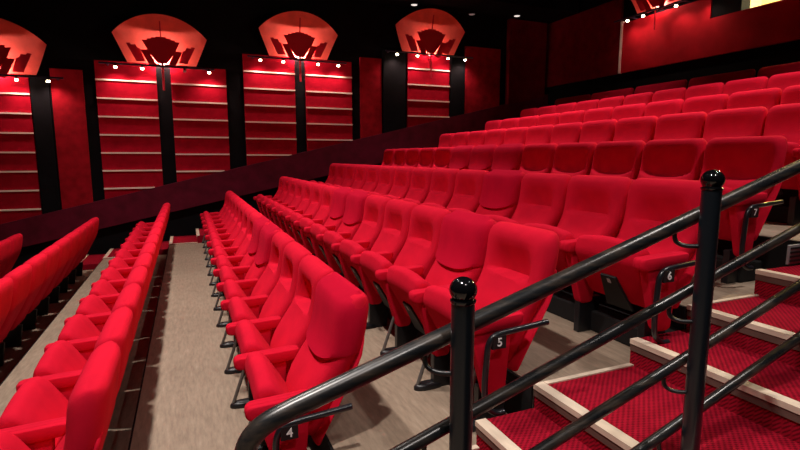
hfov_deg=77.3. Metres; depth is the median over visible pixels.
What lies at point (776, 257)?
trim
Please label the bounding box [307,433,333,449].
trim
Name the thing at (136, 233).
seat cushion
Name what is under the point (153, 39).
wall sconce
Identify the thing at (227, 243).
seat
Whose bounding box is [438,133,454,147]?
seat
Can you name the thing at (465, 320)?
stair railing
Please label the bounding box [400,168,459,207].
seat
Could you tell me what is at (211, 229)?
seat cushion
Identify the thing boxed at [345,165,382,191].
seat
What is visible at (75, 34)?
wall
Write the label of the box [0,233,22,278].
seat
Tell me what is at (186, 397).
floor
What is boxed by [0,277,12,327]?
seat
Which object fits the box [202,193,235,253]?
seat
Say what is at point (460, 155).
seat
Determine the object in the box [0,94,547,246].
trim
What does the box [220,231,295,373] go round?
seat
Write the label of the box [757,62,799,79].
seat
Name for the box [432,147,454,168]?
seat
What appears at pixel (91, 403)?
seat
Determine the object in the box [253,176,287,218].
seat
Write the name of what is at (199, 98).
wall panel
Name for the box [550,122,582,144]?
seat
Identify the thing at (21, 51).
wall sconce
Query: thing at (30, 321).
seat
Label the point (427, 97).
wall panel
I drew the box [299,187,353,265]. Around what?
seat
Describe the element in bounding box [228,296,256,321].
seat cushion
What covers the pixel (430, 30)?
wall sconce
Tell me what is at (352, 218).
seat
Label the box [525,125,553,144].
seat
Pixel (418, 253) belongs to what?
seat
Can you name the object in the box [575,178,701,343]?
seat
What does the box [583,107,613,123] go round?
seat
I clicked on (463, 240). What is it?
seat
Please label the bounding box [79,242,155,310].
seat
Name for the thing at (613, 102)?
seat
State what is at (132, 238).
seat cushion
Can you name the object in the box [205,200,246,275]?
seat
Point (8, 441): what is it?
seat cushion
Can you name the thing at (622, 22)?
trim
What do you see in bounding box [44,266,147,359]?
seat
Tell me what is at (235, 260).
seat
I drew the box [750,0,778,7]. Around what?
wall
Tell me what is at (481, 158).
seat
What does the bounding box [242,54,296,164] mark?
wall panel
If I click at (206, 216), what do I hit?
seat cushion
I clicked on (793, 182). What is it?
seat cushion
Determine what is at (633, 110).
seat
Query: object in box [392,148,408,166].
seat
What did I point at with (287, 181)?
seat
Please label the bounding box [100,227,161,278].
seat
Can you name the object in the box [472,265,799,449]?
carpeted stairs
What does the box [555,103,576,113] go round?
seat
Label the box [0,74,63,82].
bar
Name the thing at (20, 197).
wall panel
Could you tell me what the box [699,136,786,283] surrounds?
seat
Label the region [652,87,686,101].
seat
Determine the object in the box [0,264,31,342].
seat
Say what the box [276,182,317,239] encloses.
seat
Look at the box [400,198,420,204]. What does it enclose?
seat cushion
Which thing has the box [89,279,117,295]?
seat cushion
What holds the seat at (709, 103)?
on the floor
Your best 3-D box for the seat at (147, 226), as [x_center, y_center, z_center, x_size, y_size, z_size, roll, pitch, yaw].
[-4.180,0.128,8.463,0.575,0.956,0.626,-3,8,-23]
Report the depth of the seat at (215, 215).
8.90 m
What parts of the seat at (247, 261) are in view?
arm panel, armrest, backrest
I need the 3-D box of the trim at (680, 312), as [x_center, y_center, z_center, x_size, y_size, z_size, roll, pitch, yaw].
[0.025,0.083,6.417,0.012,0.263,7.970,-3,8,-23]
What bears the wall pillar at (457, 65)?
attached to the wall at (75, 34)
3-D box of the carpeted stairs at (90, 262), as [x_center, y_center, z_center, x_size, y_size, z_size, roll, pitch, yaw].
[-1.370,-0.515,10.642,11.540,2.498,0.973,-3,8,-23]
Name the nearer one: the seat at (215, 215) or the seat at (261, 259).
the seat at (261, 259)
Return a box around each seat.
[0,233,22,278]
[0,239,10,273]
[0,253,46,365]
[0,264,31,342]
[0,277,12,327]
[0,306,132,449]
[0,341,120,449]
[3,244,59,347]
[16,283,141,400]
[20,237,69,329]
[35,231,78,315]
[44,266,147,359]
[47,226,86,303]
[58,221,92,292]
[64,253,152,331]
[67,217,98,283]
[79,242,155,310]
[91,234,158,292]
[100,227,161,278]
[108,221,163,266]
[115,217,164,256]
[120,212,166,248]
[125,209,167,241]
[129,205,168,235]
[133,203,169,230]
[200,191,233,247]
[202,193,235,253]
[203,195,238,259]
[204,197,242,267]
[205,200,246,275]
[206,203,251,285]
[208,207,257,296]
[210,212,262,310]
[213,216,272,327]
[216,222,283,347]
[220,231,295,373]
[226,241,311,408]
[233,255,333,449]
[244,272,368,449]
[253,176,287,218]
[261,177,294,222]
[265,179,300,227]
[270,180,308,232]
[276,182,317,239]
[283,183,327,246]
[290,186,338,255]
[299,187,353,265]
[309,163,340,183]
[310,190,370,277]
[316,164,348,185]
[323,195,391,292]
[325,164,358,186]
[333,164,369,189]
[339,199,417,328]
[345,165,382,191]
[354,166,397,194]
[360,204,450,354]
[369,166,415,198]
[381,149,395,165]
[382,167,435,203]
[387,210,496,390]
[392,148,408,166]
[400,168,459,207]
[404,148,421,166]
[417,147,436,167]
[421,169,488,212]
[423,221,559,431]
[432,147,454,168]
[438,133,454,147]
[447,169,525,218]
[448,145,474,169]
[452,132,469,146]
[467,130,486,146]
[468,144,496,171]
[484,129,506,145]
[485,120,501,130]
[487,173,571,226]
[491,143,525,170]
[500,118,519,128]
[503,127,528,144]
[518,115,538,126]
[519,143,557,173]
[520,108,537,117]
[523,175,631,331]
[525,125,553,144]
[536,105,555,115]
[537,113,560,125]
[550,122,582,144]
[551,142,596,176]
[555,94,589,105]
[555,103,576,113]
[559,110,585,123]
[575,99,599,110]
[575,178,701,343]
[579,119,617,143]
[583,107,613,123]
[590,88,633,99]
[590,140,645,179]
[598,96,624,107]
[612,103,645,120]
[613,116,657,142]
[623,92,653,104]
[631,138,706,181]
[634,79,686,93]
[644,99,683,117]
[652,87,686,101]
[654,112,706,139]
[682,94,728,114]
[684,82,723,100]
[688,69,755,87]
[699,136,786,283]
[703,106,767,142]
[723,76,767,95]
[726,88,781,110]
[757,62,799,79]
[763,103,799,225]
[767,71,799,91]
[780,85,799,104]
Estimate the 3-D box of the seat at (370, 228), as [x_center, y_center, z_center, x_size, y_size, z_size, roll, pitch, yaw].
[-0.409,0.220,4.645,0.603,0.956,0.583,-3,8,-23]
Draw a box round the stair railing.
[234,159,799,449]
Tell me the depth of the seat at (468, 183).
4.88 m
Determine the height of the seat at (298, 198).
0.956 m
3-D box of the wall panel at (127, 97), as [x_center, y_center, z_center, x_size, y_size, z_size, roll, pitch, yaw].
[-5.064,-1.742,9.389,1.000,2.550,0.085,-3,8,-23]
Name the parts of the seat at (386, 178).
backrest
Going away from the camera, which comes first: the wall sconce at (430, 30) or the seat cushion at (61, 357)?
the seat cushion at (61, 357)
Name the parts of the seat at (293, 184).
arm panel, armrest, backrest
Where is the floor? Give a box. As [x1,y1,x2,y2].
[0,221,799,449]
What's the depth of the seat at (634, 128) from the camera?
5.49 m
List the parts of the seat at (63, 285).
leg, backrest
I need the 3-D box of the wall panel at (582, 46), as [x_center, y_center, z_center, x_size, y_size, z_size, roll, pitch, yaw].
[4.227,-4.167,11.718,0.050,1.560,2.420,-3,8,-23]
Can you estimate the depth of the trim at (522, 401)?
2.53 m
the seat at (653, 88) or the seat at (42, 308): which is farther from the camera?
the seat at (653, 88)
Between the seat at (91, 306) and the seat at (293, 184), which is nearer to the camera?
the seat at (91, 306)
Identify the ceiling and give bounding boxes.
[360,0,578,23]
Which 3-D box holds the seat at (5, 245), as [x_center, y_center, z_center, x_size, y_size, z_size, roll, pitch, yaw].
[-5.632,0.712,6.762,0.575,0.956,0.583,-3,8,-23]
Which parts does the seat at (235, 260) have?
armrest, backrest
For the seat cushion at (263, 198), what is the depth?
8.49 m
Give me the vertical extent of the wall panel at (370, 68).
1.780 m
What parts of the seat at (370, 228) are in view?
underside plate, arm panel, armrest, backrest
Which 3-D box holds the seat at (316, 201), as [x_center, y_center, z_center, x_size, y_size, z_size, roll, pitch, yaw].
[-1.266,-0.057,6.653,0.603,0.956,0.583,-3,8,-23]
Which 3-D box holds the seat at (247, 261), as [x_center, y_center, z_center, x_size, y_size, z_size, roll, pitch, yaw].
[-1.556,0.428,4.966,0.585,0.970,0.587,-3,8,-23]
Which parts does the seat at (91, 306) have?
armrest, arm panel, backrest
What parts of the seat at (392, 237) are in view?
underside plate, arm panel, armrest, leg, backrest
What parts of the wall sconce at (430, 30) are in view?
stem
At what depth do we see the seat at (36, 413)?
2.29 m
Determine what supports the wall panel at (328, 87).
attached to the wall at (75, 34)
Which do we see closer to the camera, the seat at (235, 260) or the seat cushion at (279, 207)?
the seat at (235, 260)
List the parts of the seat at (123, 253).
armrest, backrest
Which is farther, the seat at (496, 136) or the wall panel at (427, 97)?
the wall panel at (427, 97)
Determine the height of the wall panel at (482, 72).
1.609 m
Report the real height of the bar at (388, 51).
0.103 m
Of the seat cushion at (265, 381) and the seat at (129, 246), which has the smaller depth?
the seat cushion at (265, 381)
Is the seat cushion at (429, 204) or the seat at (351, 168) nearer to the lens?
the seat cushion at (429, 204)
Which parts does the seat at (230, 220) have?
armrest, backrest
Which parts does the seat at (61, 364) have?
armrest, arm panel, backrest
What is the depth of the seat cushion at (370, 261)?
3.55 m
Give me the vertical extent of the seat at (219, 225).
0.956 m
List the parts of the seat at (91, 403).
backrest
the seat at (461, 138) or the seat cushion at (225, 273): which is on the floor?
the seat at (461, 138)
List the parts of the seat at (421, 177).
backrest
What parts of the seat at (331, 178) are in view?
backrest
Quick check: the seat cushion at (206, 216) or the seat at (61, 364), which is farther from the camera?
the seat cushion at (206, 216)
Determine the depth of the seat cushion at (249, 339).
2.86 m
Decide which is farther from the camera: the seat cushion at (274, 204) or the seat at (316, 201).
the seat cushion at (274, 204)
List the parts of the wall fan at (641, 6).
stem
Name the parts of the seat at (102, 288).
armrest, arm panel, backrest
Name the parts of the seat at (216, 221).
armrest, backrest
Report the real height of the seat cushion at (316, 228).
0.373 m
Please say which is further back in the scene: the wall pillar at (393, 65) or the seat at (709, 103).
the wall pillar at (393, 65)
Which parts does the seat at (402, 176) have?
backrest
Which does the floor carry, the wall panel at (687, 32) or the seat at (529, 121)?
the seat at (529, 121)
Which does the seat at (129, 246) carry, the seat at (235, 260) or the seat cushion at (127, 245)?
the seat cushion at (127, 245)
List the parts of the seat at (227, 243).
armrest, backrest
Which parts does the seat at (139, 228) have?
armrest, backrest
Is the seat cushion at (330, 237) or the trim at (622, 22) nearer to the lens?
the seat cushion at (330, 237)
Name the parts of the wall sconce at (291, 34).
stem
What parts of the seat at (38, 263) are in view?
leg, backrest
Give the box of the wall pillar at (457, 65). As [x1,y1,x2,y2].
[449,57,464,116]
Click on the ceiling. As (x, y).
(544, 11)
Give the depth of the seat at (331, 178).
9.39 m
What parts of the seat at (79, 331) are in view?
armrest, arm panel, backrest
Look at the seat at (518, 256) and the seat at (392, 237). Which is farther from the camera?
the seat at (392, 237)
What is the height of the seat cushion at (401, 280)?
0.373 m
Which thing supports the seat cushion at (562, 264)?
on the seat at (594, 205)
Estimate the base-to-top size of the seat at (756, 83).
0.956 m
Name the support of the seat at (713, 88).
on the floor
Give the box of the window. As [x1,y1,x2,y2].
[711,0,750,17]
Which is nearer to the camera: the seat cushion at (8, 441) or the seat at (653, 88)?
the seat cushion at (8, 441)
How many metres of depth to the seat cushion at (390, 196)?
5.69 m
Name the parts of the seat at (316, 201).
arm panel, armrest, backrest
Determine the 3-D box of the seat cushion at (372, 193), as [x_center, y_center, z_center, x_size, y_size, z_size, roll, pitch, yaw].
[-0.269,-0.237,6.346,0.234,0.373,0.464,-3,9,-23]
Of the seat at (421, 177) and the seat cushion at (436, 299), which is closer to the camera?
the seat cushion at (436, 299)
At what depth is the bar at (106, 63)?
9.18 m
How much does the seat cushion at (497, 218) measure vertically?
0.373 m
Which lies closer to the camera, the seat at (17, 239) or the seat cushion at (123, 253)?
the seat cushion at (123, 253)
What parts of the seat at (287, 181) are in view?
arm panel, armrest, backrest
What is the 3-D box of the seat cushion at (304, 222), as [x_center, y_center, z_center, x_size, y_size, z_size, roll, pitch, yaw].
[-0.970,0.104,5.619,0.234,0.373,0.464,-3,9,-23]
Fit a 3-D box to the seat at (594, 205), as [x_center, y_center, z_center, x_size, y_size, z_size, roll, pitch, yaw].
[1.149,0.154,3.365,0.603,0.956,0.583,-3,8,-23]
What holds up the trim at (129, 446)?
attached to the floor
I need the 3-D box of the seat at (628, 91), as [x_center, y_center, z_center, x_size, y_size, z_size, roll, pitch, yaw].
[3.883,-2.102,9.598,0.608,0.956,1.103,-3,8,-23]
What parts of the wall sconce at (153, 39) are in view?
stem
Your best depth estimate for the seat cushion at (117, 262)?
5.30 m
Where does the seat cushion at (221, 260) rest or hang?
on the seat at (247, 261)
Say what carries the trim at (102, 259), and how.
attached to the floor
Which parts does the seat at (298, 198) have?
arm panel, armrest, backrest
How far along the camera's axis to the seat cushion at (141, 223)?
8.32 m
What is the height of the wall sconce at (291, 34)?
1.350 m
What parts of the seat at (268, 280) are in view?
arm panel, armrest, backrest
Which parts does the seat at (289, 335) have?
leg, arm panel, armrest, backrest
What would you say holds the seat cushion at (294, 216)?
on the seat at (322, 215)
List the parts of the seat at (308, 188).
arm panel, armrest, backrest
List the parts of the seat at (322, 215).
arm panel, armrest, backrest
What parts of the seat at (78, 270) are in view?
leg, leg, backrest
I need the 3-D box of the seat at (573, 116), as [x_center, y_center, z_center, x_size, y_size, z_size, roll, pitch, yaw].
[2.506,-1.295,7.796,0.603,0.956,0.583,-3,8,-23]
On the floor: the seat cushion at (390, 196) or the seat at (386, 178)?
the seat at (386, 178)
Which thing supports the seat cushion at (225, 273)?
on the seat at (261, 259)
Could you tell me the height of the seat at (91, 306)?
0.956 m
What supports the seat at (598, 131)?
on the floor
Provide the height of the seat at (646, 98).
0.956 m
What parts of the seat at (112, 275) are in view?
armrest, arm panel, backrest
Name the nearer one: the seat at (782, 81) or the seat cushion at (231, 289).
the seat cushion at (231, 289)
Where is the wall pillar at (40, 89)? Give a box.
[29,78,60,213]
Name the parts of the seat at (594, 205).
armrest, arm panel, leg, backrest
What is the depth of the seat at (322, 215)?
6.02 m
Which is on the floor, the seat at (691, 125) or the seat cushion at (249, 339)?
the seat at (691, 125)
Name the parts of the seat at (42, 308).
leg, backrest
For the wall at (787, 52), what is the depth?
9.52 m
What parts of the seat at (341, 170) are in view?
backrest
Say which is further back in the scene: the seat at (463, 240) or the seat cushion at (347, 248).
the seat cushion at (347, 248)
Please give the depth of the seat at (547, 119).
8.28 m
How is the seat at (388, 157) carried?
on the floor
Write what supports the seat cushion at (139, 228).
on the seat at (139, 228)
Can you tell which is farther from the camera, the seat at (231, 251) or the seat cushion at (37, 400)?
the seat at (231, 251)
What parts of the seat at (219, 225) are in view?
armrest, backrest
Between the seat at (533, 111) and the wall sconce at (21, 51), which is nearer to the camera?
the wall sconce at (21, 51)
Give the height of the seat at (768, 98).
0.956 m
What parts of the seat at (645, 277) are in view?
underside plate, leg, arm panel, backrest, armrest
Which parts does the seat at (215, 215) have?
armrest, armrest, backrest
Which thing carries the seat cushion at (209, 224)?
on the seat at (230, 220)
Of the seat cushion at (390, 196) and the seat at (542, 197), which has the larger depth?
the seat cushion at (390, 196)
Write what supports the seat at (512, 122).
on the floor
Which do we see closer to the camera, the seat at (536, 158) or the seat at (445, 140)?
the seat at (536, 158)
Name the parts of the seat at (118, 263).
armrest, backrest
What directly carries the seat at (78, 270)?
on the floor
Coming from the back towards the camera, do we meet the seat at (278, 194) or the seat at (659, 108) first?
the seat at (278, 194)
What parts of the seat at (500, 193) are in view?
backrest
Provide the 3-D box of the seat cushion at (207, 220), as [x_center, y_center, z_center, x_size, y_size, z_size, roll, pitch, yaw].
[-2.965,0.078,7.955,0.234,0.373,0.464,-3,9,-23]
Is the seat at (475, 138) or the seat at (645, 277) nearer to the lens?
the seat at (645, 277)
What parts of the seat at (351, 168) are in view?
backrest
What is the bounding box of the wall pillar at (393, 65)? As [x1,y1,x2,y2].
[382,50,405,132]
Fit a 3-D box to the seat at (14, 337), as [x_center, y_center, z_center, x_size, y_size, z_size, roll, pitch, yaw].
[-3.986,0.734,5.349,0.575,0.956,0.583,-3,8,-23]
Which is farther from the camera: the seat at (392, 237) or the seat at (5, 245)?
the seat at (5, 245)
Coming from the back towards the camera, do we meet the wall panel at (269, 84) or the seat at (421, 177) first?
the wall panel at (269, 84)
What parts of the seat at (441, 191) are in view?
backrest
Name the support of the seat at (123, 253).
on the floor
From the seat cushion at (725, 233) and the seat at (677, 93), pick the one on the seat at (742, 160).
the seat cushion at (725, 233)
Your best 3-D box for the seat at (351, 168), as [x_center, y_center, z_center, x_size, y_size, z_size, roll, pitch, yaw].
[-0.992,-0.536,8.384,0.603,0.956,0.583,-3,8,-23]
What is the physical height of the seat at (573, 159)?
0.956 m
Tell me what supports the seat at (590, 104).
on the floor
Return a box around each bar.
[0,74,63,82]
[98,61,213,73]
[247,55,346,66]
[385,50,472,60]
[614,0,691,22]
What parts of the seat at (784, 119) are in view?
backrest, leg, armrest, arm panel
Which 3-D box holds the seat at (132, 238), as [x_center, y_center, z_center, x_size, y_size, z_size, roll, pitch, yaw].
[-3.529,0.338,6.938,0.575,0.956,0.583,-3,8,-23]
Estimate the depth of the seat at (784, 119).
4.04 m
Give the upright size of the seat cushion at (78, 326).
0.373 m
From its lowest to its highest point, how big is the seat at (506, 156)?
0.970 m
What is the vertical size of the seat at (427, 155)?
0.956 m
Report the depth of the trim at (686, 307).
2.77 m
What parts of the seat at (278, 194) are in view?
arm panel, arm panel, armrest, backrest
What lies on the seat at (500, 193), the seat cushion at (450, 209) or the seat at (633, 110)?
the seat cushion at (450, 209)
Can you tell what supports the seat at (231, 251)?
on the floor
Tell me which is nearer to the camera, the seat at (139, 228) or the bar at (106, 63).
the seat at (139, 228)
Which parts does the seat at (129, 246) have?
armrest, backrest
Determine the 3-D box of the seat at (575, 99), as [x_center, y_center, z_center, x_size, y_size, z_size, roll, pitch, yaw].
[3.449,-2.241,10.610,0.603,0.956,1.156,-3,8,-23]
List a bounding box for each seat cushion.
[0,376,67,448]
[0,430,30,449]
[33,340,86,376]
[57,314,100,340]
[75,294,110,314]
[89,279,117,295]
[99,267,123,280]
[108,257,128,268]
[115,248,132,258]
[121,241,136,249]
[126,235,139,242]
[130,230,142,236]
[134,225,144,231]
[137,221,147,226]
[204,214,212,219]
[205,218,214,223]
[206,222,215,228]
[208,227,218,234]
[209,232,220,240]
[211,239,224,248]
[213,246,227,257]
[216,255,232,268]
[219,266,238,281]
[223,279,246,299]
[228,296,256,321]
[235,319,285,381]
[245,351,288,399]
[261,196,268,207]
[265,199,273,211]
[270,201,279,215]
[276,205,285,219]
[283,208,294,224]
[290,213,303,230]
[299,218,314,244]
[310,223,328,253]
[323,231,344,264]
[339,239,365,277]
[360,251,392,296]
[369,192,381,195]
[382,195,399,199]
[387,265,429,324]
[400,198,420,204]
[421,203,445,208]
[423,285,478,346]
[447,208,473,212]
[487,215,518,223]
[523,223,574,271]
[575,235,649,307]
[718,186,732,240]
[780,142,799,189]
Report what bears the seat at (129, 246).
on the floor
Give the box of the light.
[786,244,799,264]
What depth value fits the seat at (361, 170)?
7.88 m
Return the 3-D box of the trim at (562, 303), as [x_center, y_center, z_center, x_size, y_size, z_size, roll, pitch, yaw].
[0.025,0.177,6.227,0.252,0.130,7.640,-3,8,-23]
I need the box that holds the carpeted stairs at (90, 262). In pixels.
[82,228,207,269]
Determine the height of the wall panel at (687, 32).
1.660 m
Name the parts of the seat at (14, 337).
leg, backrest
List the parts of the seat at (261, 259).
arm panel, armrest, backrest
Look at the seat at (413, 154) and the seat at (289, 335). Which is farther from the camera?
the seat at (413, 154)
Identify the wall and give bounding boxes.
[0,0,545,271]
[545,0,799,105]
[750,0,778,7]
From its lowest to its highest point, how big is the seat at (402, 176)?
0.956 m
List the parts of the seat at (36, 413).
armrest, arm panel, backrest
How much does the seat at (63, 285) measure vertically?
0.956 m
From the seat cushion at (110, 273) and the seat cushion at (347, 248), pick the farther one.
the seat cushion at (110, 273)
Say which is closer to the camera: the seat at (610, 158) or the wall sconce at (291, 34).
the seat at (610, 158)
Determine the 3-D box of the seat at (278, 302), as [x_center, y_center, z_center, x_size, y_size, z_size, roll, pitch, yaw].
[-0.916,0.642,3.458,0.578,0.956,0.583,-3,8,-23]
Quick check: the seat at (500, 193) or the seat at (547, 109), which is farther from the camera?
the seat at (547, 109)
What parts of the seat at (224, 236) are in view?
armrest, backrest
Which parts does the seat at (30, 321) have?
leg, backrest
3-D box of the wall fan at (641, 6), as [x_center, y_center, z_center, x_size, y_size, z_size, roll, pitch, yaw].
[4.910,-4.349,9.606,0.258,1.148,1.377,-3,8,-23]
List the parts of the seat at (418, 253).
underside plate, arm panel, armrest, leg, backrest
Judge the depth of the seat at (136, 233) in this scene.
7.26 m
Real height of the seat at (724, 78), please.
0.956 m
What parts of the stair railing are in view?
post, rail, rail, post, rail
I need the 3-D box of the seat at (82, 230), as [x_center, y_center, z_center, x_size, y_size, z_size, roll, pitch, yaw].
[-4.629,0.527,6.854,0.575,0.956,0.583,-3,8,-23]
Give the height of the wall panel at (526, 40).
2.050 m
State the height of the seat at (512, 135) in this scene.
0.956 m
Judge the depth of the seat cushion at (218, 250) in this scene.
5.29 m
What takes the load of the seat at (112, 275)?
on the floor
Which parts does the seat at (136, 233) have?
armrest, backrest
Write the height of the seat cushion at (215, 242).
0.373 m
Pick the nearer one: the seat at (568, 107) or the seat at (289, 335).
the seat at (289, 335)
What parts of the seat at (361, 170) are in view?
backrest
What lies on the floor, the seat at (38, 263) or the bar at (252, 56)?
the seat at (38, 263)
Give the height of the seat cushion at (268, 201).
0.373 m
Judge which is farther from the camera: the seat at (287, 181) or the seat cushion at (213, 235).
the seat at (287, 181)
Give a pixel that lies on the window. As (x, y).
(719, 7)
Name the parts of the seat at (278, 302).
leg, arm panel, armrest, backrest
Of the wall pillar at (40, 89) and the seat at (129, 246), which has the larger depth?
the wall pillar at (40, 89)
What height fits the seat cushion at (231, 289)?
0.373 m
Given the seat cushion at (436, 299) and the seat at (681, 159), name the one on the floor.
the seat at (681, 159)
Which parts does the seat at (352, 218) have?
underside plate, arm panel, armrest, backrest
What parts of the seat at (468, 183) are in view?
backrest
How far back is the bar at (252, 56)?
10.14 m
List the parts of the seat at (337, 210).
arm panel, armrest, backrest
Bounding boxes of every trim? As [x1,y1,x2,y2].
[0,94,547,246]
[0,259,102,385]
[128,247,168,449]
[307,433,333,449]
[388,308,532,413]
[533,307,686,407]
[546,289,679,346]
[564,285,685,329]
[618,21,624,73]
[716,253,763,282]
[717,236,799,268]
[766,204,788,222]
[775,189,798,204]
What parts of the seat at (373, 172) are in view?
backrest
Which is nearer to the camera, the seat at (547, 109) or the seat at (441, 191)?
the seat at (441, 191)
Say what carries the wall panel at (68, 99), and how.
attached to the wall at (75, 34)
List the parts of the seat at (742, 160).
leg, backrest, arm panel, armrest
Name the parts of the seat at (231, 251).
armrest, backrest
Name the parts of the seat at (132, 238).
armrest, backrest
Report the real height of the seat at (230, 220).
0.956 m
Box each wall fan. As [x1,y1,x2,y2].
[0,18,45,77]
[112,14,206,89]
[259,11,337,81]
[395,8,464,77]
[631,0,679,29]
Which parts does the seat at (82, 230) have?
leg, backrest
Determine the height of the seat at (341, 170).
0.956 m
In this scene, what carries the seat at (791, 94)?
on the floor
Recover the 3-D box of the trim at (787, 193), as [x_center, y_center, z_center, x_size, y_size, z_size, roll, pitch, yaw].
[1.886,-0.582,7.119,0.012,0.264,7.970,-3,8,-23]
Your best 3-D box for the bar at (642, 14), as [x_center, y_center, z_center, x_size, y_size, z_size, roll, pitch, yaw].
[4.952,-4.088,9.577,0.276,0.103,2.012,-3,8,-23]
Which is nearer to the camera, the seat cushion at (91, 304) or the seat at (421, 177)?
the seat cushion at (91, 304)
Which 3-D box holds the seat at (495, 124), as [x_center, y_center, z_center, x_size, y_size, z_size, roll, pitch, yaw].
[1.641,-1.574,9.823,0.603,0.956,0.626,-3,8,-23]
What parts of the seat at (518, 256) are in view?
leg, arm panel, armrest, backrest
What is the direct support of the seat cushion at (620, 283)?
on the seat at (645, 277)
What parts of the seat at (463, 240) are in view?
underside plate, armrest, arm panel, leg, backrest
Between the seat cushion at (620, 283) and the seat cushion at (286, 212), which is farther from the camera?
the seat cushion at (286, 212)
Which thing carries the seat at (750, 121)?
on the floor
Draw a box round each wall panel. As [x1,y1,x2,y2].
[0,74,41,223]
[49,68,92,208]
[94,60,162,198]
[170,66,229,181]
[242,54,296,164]
[305,59,352,150]
[359,57,381,138]
[407,53,449,126]
[464,46,500,113]
[505,19,546,104]
[545,0,623,87]
[621,0,799,72]
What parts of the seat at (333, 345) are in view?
armrest, arm panel, backrest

